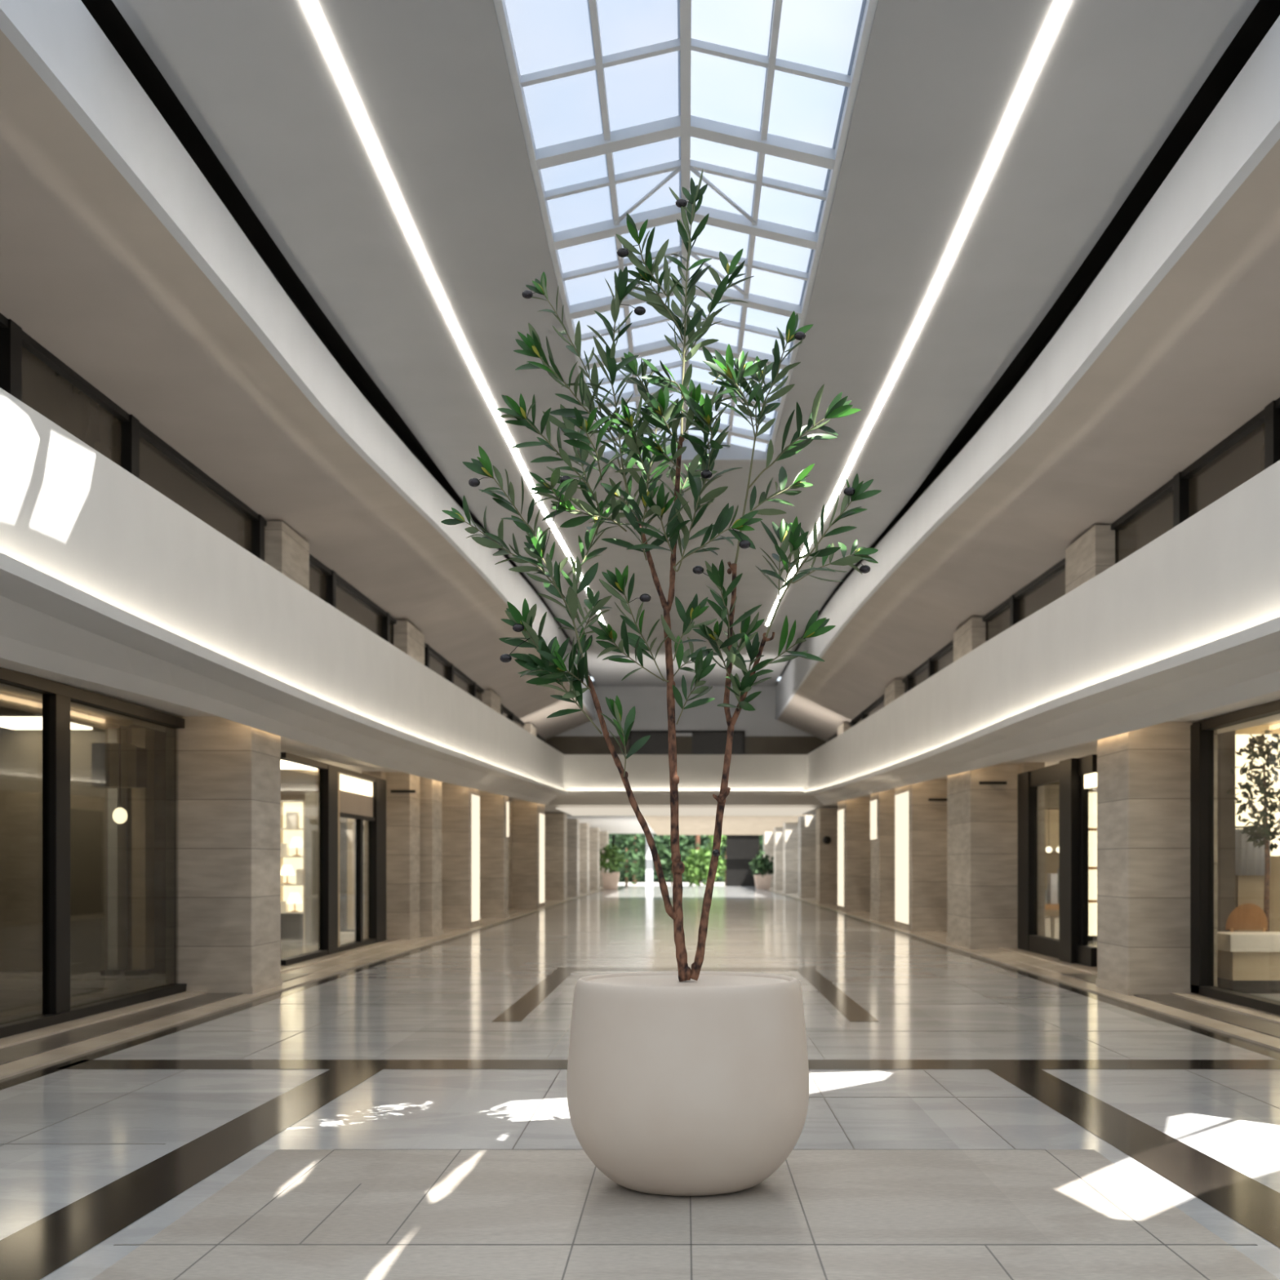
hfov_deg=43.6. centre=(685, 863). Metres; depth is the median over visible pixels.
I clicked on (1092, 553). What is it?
stone pier
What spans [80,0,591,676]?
ceiling
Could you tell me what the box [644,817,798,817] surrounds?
beam
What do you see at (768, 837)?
stone column
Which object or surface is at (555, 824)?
stone column
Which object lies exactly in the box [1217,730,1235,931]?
screen
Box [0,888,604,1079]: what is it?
trim
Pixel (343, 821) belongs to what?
screen
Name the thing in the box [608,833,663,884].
shrub
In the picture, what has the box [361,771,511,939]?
wall
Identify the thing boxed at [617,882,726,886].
floor
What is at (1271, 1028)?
trim
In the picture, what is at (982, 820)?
stone column
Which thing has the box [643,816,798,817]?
beam
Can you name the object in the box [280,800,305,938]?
display shelf
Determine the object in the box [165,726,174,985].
wall
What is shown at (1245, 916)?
wooden chair
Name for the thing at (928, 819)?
stone column
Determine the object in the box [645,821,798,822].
beam
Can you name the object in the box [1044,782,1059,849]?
display board
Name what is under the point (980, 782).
wall bracket
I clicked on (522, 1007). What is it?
trim
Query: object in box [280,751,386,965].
window
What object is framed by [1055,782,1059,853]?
globe lamp
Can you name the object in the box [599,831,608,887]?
stone column
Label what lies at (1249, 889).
wall
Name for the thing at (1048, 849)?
globe lamp
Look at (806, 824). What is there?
stone column
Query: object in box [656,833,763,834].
beam
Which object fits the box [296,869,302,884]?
box
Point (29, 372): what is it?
window
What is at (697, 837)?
shrub
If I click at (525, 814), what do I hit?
stone column
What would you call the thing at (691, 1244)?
trim
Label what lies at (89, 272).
ceiling
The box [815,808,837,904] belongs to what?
stone column
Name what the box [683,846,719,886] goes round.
shrub
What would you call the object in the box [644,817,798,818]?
beam
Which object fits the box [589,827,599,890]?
stone column
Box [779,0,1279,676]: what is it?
ceiling
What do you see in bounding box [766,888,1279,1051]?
trim
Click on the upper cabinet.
(104, 756)
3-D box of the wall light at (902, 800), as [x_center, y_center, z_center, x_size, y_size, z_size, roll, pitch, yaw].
[4.595,-0.130,33.950,0.029,2.780,2.160,0,0,0]
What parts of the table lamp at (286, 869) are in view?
lamp shade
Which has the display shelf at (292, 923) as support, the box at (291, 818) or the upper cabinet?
the box at (291, 818)
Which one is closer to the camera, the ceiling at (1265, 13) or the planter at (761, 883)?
the ceiling at (1265, 13)
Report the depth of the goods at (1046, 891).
27.90 m
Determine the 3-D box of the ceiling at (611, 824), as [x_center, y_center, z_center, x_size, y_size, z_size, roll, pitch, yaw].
[-3.850,-2.210,82.200,4.100,0.580,37.600,0,0,0]
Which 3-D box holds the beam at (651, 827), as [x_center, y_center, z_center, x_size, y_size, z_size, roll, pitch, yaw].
[1.800,-2.060,83.070,7.200,0.360,0.140,0,0,0]
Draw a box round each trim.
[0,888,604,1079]
[0,894,1279,1279]
[0,899,551,1048]
[0,973,309,1065]
[0,1059,1279,1279]
[280,887,603,974]
[491,967,879,1022]
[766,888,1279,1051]
[769,887,1091,973]
[795,893,1279,1024]
[1061,973,1279,1038]
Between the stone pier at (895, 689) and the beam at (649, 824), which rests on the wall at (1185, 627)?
the stone pier at (895, 689)
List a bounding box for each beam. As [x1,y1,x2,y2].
[643,814,816,816]
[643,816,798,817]
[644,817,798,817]
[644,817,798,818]
[644,818,798,819]
[644,819,798,820]
[645,820,798,821]
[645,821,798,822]
[646,822,798,822]
[647,822,783,823]
[648,823,782,824]
[648,824,782,825]
[649,825,782,826]
[649,826,782,826]
[650,826,774,827]
[651,827,773,828]
[652,828,773,829]
[653,829,773,830]
[653,830,773,831]
[653,831,773,831]
[654,831,764,832]
[655,832,763,833]
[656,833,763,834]
[657,834,763,835]
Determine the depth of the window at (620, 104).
11.86 m
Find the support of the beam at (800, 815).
attached to the ceiling at (611, 824)
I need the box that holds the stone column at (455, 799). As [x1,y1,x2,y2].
[441,782,479,928]
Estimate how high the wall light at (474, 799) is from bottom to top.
2.780 m
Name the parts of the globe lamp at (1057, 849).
cord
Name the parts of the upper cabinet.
grey door, cream door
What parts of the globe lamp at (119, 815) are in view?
globe, cord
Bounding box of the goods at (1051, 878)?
[1046,873,1057,904]
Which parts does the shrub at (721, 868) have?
stem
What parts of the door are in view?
sill rail, head rail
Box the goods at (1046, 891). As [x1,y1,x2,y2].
[1044,889,1047,904]
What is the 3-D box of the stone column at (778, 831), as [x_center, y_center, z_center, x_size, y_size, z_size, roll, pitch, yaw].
[5.015,-0.265,82.850,0.810,3.330,1.700,0,0,0]
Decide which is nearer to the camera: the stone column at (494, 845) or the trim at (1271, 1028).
the trim at (1271, 1028)
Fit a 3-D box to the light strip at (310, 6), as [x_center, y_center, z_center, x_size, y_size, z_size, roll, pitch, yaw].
[-2.250,-5.854,26.750,0.068,1.435,34.500,0,0,0]
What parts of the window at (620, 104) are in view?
pane, pane, pane, pane, pane, pane, pane, pane, pane, pane, pane, pane, pane, pane, pane, pane, pane, pane, pane, pane, pane, pane, pane, pane, pane, pane, pane, pane, pane, pane, pane, pane, pane, pane, pane, pane, pane, pane, pane, pane, pane, pane, pane, pane, pane, pane, pane, pane, pane, pane, pane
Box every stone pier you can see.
[264,520,309,591]
[393,620,424,665]
[481,689,500,713]
[523,723,536,736]
[837,722,850,735]
[884,680,904,706]
[953,617,986,662]
[1065,524,1115,594]
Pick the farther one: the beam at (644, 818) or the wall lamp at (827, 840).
the beam at (644, 818)
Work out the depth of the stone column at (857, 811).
46.00 m
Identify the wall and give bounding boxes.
[0,387,567,805]
[100,728,127,975]
[124,728,154,975]
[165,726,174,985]
[280,768,347,928]
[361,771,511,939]
[544,754,837,814]
[555,680,813,736]
[804,460,1279,805]
[1018,762,1044,936]
[1044,786,1097,916]
[1235,734,1279,931]
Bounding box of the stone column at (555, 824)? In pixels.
[544,813,567,900]
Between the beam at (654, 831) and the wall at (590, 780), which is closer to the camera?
the wall at (590, 780)
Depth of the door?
22.15 m
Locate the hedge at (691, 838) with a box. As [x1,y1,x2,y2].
[608,833,763,882]
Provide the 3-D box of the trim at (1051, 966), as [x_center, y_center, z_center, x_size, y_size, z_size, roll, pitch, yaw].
[4.890,1.390,60.000,0.380,0.040,80.000,0,0,0]
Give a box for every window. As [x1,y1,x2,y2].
[0,312,545,800]
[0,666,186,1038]
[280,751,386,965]
[493,0,877,457]
[545,730,826,754]
[612,834,759,886]
[825,397,1279,742]
[1190,699,1279,1015]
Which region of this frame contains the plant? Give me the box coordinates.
[1226,725,1279,931]
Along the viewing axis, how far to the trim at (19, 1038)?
14.94 m
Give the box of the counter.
[1217,931,1279,993]
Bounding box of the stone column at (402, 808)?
[386,772,420,939]
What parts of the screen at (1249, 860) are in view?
rail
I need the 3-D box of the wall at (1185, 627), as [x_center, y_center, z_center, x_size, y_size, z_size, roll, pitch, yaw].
[5.035,-2.455,30.300,2.330,2.290,44.600,0,0,0]
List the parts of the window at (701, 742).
pane, head rail, pane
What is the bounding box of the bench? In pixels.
[339,931,354,941]
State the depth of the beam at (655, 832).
93.35 m
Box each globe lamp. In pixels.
[112,725,127,823]
[1045,783,1052,853]
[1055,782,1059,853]
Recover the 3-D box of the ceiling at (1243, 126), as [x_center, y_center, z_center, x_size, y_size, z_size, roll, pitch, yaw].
[3.685,-5.596,34.900,0.430,2.531,54.600,0,0,0]
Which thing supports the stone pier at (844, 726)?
on the wall at (1185, 627)
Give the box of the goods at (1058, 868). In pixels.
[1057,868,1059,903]
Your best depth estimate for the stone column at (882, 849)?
38.10 m
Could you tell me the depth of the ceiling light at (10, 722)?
19.73 m
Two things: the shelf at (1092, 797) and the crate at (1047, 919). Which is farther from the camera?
the shelf at (1092, 797)
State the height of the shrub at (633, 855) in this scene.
4.208 m
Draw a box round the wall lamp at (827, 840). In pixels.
[822,835,831,844]
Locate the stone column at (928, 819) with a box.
[894,778,946,931]
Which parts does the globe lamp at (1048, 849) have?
cord, globe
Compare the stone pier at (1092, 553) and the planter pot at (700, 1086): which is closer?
the planter pot at (700, 1086)
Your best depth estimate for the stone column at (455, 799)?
34.10 m
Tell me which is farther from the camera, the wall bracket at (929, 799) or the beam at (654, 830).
the beam at (654, 830)
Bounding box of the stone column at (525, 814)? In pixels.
[511,800,545,908]
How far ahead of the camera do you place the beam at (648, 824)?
77.26 m
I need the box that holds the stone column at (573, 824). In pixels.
[567,818,579,896]
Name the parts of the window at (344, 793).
sill rail, head rail, post, transom panel, door rail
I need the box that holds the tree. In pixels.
[440,168,881,981]
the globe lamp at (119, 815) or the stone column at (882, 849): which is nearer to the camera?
the globe lamp at (119, 815)
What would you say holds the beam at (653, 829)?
attached to the ceiling at (611, 824)
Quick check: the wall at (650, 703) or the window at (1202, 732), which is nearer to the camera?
the window at (1202, 732)
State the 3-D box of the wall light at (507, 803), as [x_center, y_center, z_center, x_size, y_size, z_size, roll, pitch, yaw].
[-4.595,-1.150,41.250,0.029,0.940,0.560,0,0,0]
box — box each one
[280,843,288,856]
[280,901,288,911]
[285,812,298,827]
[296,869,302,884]
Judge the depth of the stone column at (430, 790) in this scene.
30.20 m
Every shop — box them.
[0,691,165,973]
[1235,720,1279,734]
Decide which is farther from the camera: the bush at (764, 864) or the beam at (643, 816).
the bush at (764, 864)
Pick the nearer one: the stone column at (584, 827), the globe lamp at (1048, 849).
the globe lamp at (1048, 849)
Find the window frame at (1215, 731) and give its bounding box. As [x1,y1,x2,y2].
[1213,729,1217,986]
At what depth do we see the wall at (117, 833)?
20.25 m
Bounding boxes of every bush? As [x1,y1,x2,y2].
[599,843,626,873]
[749,851,773,877]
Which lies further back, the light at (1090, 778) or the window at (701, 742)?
the window at (701, 742)
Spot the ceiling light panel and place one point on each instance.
(571, 811)
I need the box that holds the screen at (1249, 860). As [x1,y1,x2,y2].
[1235,826,1270,875]
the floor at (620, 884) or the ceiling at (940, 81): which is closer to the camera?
the ceiling at (940, 81)
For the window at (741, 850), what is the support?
on the floor at (921, 1013)
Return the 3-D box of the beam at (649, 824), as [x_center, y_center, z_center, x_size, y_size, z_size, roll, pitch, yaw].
[1.800,-2.068,78.470,7.200,0.344,0.140,0,0,0]
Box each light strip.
[301,0,604,624]
[766,0,1069,625]
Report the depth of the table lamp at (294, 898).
30.06 m
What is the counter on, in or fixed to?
on the floor at (921, 1013)
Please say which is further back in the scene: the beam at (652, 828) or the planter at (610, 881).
the planter at (610, 881)
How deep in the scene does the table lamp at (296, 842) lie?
30.06 m
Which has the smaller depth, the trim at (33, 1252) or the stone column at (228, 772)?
the trim at (33, 1252)
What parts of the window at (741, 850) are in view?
post, post, dark panel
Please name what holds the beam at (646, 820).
attached to the ceiling at (611, 824)
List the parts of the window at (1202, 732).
sill rail, head rail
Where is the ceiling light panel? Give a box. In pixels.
[555,807,815,815]
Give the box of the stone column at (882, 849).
[870,788,895,921]
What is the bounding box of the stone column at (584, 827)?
[579,822,589,893]
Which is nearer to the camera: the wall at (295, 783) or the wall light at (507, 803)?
the wall at (295, 783)
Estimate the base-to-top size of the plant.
3.062 m
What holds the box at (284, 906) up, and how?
on the display shelf at (292, 923)
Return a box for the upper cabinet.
[91,742,146,787]
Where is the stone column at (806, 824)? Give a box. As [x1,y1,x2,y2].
[798,815,816,898]
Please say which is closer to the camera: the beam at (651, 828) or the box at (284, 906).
the box at (284, 906)
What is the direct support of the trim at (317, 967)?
on the floor at (921, 1013)
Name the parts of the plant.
stem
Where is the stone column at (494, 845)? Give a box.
[479,791,508,918]
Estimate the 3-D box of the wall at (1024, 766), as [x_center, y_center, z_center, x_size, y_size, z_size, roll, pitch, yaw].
[5.575,-0.275,63.300,0.350,3.350,75.400,0,0,0]
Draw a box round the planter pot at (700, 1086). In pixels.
[566,971,808,1195]
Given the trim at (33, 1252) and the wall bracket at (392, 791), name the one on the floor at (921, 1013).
the trim at (33, 1252)
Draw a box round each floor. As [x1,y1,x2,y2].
[0,886,1279,1279]
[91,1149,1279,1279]
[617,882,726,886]
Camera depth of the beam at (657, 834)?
100.25 m
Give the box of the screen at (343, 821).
[339,817,354,931]
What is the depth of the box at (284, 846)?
30.08 m
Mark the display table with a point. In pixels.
(1047, 906)
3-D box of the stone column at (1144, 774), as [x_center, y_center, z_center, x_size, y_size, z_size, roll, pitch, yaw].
[5.029,-0.047,17.435,0.782,2.894,1.294,0,0,0]
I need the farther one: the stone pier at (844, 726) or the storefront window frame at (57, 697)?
the stone pier at (844, 726)
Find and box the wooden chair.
[1226,903,1267,931]
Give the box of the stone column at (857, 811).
[837,795,870,911]
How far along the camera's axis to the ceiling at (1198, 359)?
16.77 m
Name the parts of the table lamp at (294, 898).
lamp shade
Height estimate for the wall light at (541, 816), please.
2.880 m
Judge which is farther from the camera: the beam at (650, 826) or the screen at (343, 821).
the beam at (650, 826)
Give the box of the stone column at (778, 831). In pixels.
[773,826,782,890]
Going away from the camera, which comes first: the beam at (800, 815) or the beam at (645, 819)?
the beam at (800, 815)
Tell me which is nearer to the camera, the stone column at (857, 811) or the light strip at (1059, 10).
the light strip at (1059, 10)
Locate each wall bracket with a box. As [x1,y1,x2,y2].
[391,790,415,792]
[928,798,946,800]
[978,781,1006,784]
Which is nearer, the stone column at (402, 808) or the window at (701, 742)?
the stone column at (402, 808)
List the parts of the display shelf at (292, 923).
panel, panel, panel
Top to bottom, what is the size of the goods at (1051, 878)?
0.532 m
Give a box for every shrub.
[608,833,645,885]
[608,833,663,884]
[653,835,693,885]
[657,835,722,860]
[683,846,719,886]
[707,835,726,885]
[759,835,763,857]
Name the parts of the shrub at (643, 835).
stem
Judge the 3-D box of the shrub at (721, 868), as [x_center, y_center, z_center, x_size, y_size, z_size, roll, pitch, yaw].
[2.723,-0.708,106.967,3.393,4.319,3.524,0,0,0]
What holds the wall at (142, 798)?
on the floor at (921, 1013)
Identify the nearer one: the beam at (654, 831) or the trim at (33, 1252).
the trim at (33, 1252)
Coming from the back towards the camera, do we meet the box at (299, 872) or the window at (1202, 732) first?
the box at (299, 872)
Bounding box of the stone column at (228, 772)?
[175,715,282,994]
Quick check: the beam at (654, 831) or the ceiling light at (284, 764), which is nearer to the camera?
the ceiling light at (284, 764)
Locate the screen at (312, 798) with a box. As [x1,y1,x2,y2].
[305,791,319,941]
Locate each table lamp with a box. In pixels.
[280,864,295,884]
[286,892,302,911]
[288,836,302,856]
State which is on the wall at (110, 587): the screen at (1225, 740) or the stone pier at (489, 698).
the stone pier at (489, 698)
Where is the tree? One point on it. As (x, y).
(551, 668)
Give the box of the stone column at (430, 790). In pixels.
[419,776,442,936]
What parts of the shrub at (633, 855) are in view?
stem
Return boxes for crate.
[1044,916,1050,937]
[1050,916,1059,939]
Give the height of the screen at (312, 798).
2.700 m
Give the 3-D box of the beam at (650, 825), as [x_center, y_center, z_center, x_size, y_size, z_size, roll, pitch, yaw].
[1.800,-2.066,79.620,7.200,0.348,0.140,0,0,0]
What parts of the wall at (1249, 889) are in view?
glow panel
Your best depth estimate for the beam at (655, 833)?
95.66 m
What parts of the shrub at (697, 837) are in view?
stem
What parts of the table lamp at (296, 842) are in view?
lamp shade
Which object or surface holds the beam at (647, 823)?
attached to the ceiling at (611, 824)
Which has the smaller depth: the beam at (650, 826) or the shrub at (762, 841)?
the beam at (650, 826)
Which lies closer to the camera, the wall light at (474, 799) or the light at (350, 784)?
the light at (350, 784)
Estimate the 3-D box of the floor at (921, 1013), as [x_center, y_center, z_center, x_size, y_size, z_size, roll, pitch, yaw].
[0.000,1.500,45.500,24.000,0.200,111.000,0,0,0]
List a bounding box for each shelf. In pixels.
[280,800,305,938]
[1088,792,1097,941]
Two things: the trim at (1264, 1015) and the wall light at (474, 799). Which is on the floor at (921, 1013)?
the trim at (1264, 1015)
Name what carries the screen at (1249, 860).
on the floor at (921, 1013)
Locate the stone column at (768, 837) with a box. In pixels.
[763,831,773,887]
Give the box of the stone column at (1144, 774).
[1096,721,1195,995]
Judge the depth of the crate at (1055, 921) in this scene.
27.90 m
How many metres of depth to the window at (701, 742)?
61.97 m
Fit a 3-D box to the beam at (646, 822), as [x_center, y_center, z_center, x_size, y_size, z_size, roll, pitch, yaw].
[1.800,-2.076,73.870,7.200,0.328,0.140,0,0,0]
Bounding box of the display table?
[1044,903,1059,910]
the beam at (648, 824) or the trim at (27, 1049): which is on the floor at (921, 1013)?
the trim at (27, 1049)
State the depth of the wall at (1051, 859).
31.00 m
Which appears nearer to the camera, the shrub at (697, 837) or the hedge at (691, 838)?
the shrub at (697, 837)
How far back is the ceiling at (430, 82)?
12.37 m
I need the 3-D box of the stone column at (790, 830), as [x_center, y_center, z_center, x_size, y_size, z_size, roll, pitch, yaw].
[5.015,-0.265,74.850,0.810,3.330,1.700,0,0,0]
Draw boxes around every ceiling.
[0,29,593,739]
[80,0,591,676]
[111,0,655,686]
[567,814,655,833]
[600,433,767,461]
[600,461,769,686]
[715,0,1259,686]
[775,15,1279,719]
[777,138,1279,741]
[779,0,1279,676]
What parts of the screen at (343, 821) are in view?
panel, panel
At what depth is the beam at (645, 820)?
70.34 m
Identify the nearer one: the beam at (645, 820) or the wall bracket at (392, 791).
the wall bracket at (392, 791)
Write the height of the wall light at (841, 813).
2.880 m
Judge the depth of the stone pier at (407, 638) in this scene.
30.24 m
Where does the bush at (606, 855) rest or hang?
in the planter at (610, 881)
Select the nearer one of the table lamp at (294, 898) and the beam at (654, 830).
the table lamp at (294, 898)
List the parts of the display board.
panel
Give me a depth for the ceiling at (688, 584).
31.13 m
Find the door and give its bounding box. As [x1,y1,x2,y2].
[1017,754,1097,966]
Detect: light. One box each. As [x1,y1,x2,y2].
[0,716,92,729]
[87,712,133,726]
[280,760,316,768]
[339,773,372,796]
[470,792,479,922]
[505,800,509,837]
[538,812,544,904]
[837,808,844,907]
[870,798,877,840]
[894,790,910,925]
[1084,772,1097,788]
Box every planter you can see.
[601,871,619,889]
[753,875,772,889]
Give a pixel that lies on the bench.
(344, 935)
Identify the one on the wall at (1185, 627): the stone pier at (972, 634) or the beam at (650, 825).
the stone pier at (972, 634)
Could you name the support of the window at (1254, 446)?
in the wall at (1185, 627)
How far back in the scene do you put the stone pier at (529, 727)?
54.03 m
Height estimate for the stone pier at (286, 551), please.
2.469 m
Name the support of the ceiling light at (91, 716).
attached to the shop at (20, 750)
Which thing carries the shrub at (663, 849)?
on the floor at (620, 884)
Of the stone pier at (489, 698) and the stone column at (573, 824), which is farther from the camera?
the stone column at (573, 824)
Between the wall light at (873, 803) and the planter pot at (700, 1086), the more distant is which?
the wall light at (873, 803)
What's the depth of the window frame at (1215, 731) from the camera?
17.30 m
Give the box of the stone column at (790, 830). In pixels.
[782,822,798,893]
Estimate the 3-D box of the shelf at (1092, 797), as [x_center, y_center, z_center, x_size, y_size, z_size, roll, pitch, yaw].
[7.366,0.050,29.075,0.377,2.700,0.350,0,0,0]
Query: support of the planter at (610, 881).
on the floor at (921, 1013)
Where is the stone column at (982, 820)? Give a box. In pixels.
[946,763,1019,949]
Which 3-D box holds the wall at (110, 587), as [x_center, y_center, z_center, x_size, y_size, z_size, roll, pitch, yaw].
[-5.035,-2.480,30.300,2.330,2.240,44.600,0,0,0]
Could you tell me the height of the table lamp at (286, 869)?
0.360 m

